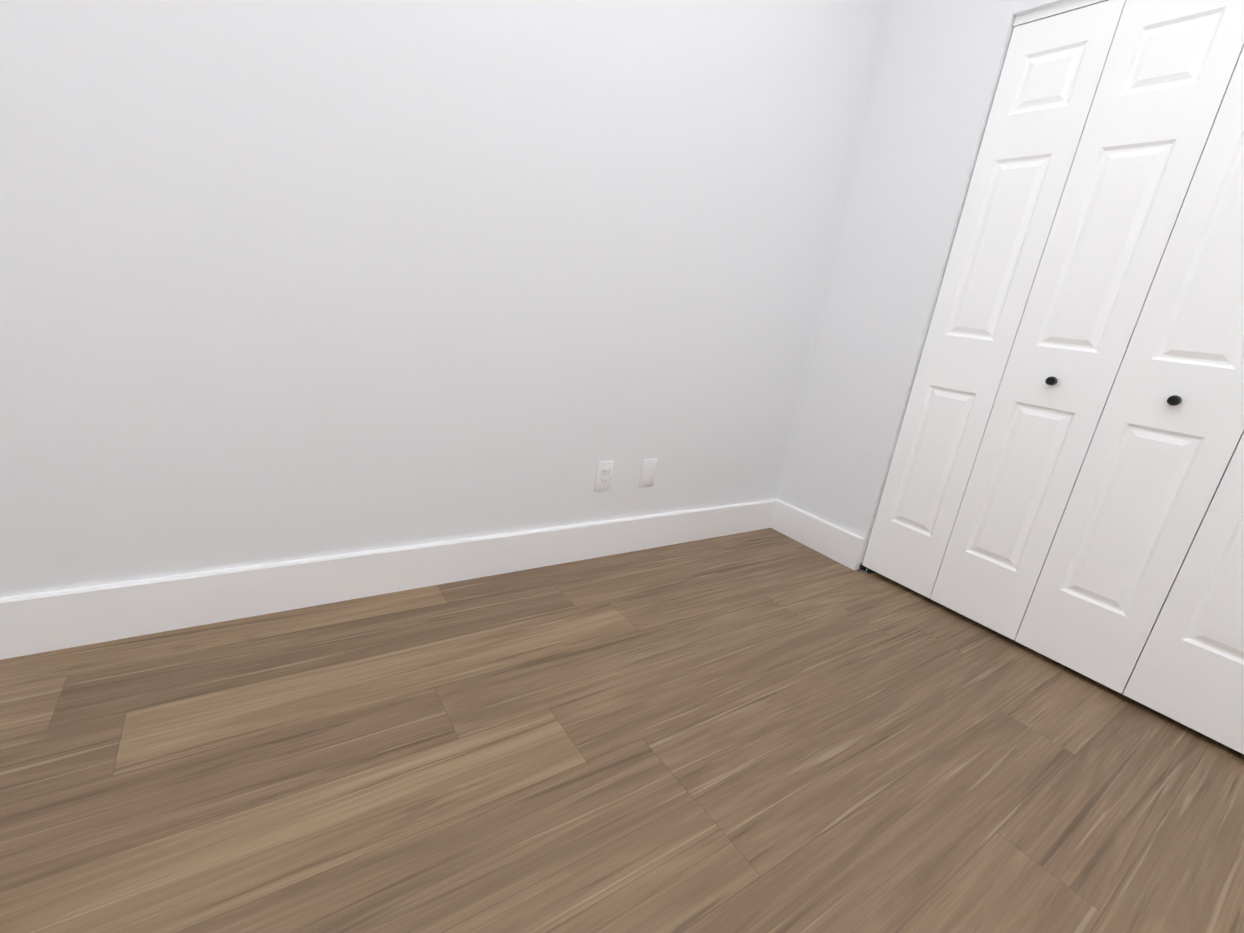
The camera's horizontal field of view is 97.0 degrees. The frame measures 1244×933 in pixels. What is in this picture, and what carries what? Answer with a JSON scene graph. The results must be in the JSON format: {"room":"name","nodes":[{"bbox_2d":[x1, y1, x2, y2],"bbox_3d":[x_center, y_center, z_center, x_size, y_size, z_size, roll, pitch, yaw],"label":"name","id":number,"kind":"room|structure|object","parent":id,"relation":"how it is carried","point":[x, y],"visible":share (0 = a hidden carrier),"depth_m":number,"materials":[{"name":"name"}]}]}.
{"room":"empty bedroom","nodes":[
{"label":"empty bedroom","id":0,"kind":"room"},
{"bbox_2d":[0,0,889,597],"bbox_3d":[-0.743,-0.926,1.300,4.240,2.755,0.120,-4,20,-35],"label":"wall","id":1,"kind":"structure","parent":0,"point":[284,280],"depth_m":1.48,"materials":[{"name":"white paint"}]},
{"bbox_2d":[0,499,777,659],"bbox_3d":[-0.879,0.335,1.610,4.000,0.148,0.016,-4,20,-35],"label":"baseboard","id":2,"kind":"structure","parent":1,"relation":"attached to","point":[35,623],"depth_m":1.59,"materials":[{"name":"white paint"}]},
{"bbox_2d":[594,461,613,490],"bbox_3d":[-0.067,0.037,2.081,0.072,0.117,0.008,-4,20,-35],"label":"outlet","id":3,"kind":"object","parent":1,"relation":"attached to","point":[604,472],"visible":1,"depth_m":2.08,"materials":[{"name":"white plastic"}]},
{"bbox_2d":[639,459,657,486],"bbox_3d":[0.105,0.026,2.201,0.072,0.117,0.006,-4,20,-35],"label":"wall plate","id":4,"kind":"object","parent":1,"relation":"attached to","point":[648,471],"visible":1,"depth_m":2.20,"materials":[{"name":"white plastic"}]},
{"bbox_2d":[0,528,1243,932],"bbox_3d":[2.126,1.017,1.202,9.600,0.120,5.600,-4,20,-35],"label":"floor","id":5,"kind":"structure","parent":0,"point":[768,730],"depth_m":1.19,"materials":[{"name":"brown wood"}]},
{"bbox_2d":[777,0,1068,569],"bbox_3d":[2.292,-0.294,0.599,0.120,2.755,4.720,-4,20,-35],"label":"wall","id":6,"kind":"structure","parent":0,"point":[939,64],"depth_m":2.20,"materials":[{"name":"white paint"}]},
{"bbox_2d":[771,500,864,569],"bbox_3d":[0.892,0.308,2.553,0.016,0.148,0.474,-4,20,-35],"label":"baseboard","id":7,"kind":"structure","parent":6,"relation":"attached to","point":[832,541],"depth_m":2.52,"materials":[{"name":"white paint"}]},
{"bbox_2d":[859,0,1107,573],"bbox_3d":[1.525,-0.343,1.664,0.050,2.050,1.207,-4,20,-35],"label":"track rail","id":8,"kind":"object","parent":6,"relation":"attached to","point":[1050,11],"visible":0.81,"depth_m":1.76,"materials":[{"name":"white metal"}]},
{"bbox_2d":[862,0,1243,753],"bbox_3d":[1.513,-0.338,1.657,0.067,1.998,1.200,-4,20,-35],"label":"bifold closet door","id":9,"kind":"structure","parent":6,"relation":"in","point":[1064,482],"depth_m":1.70,"materials":[{"name":"white paint"}]}
]}

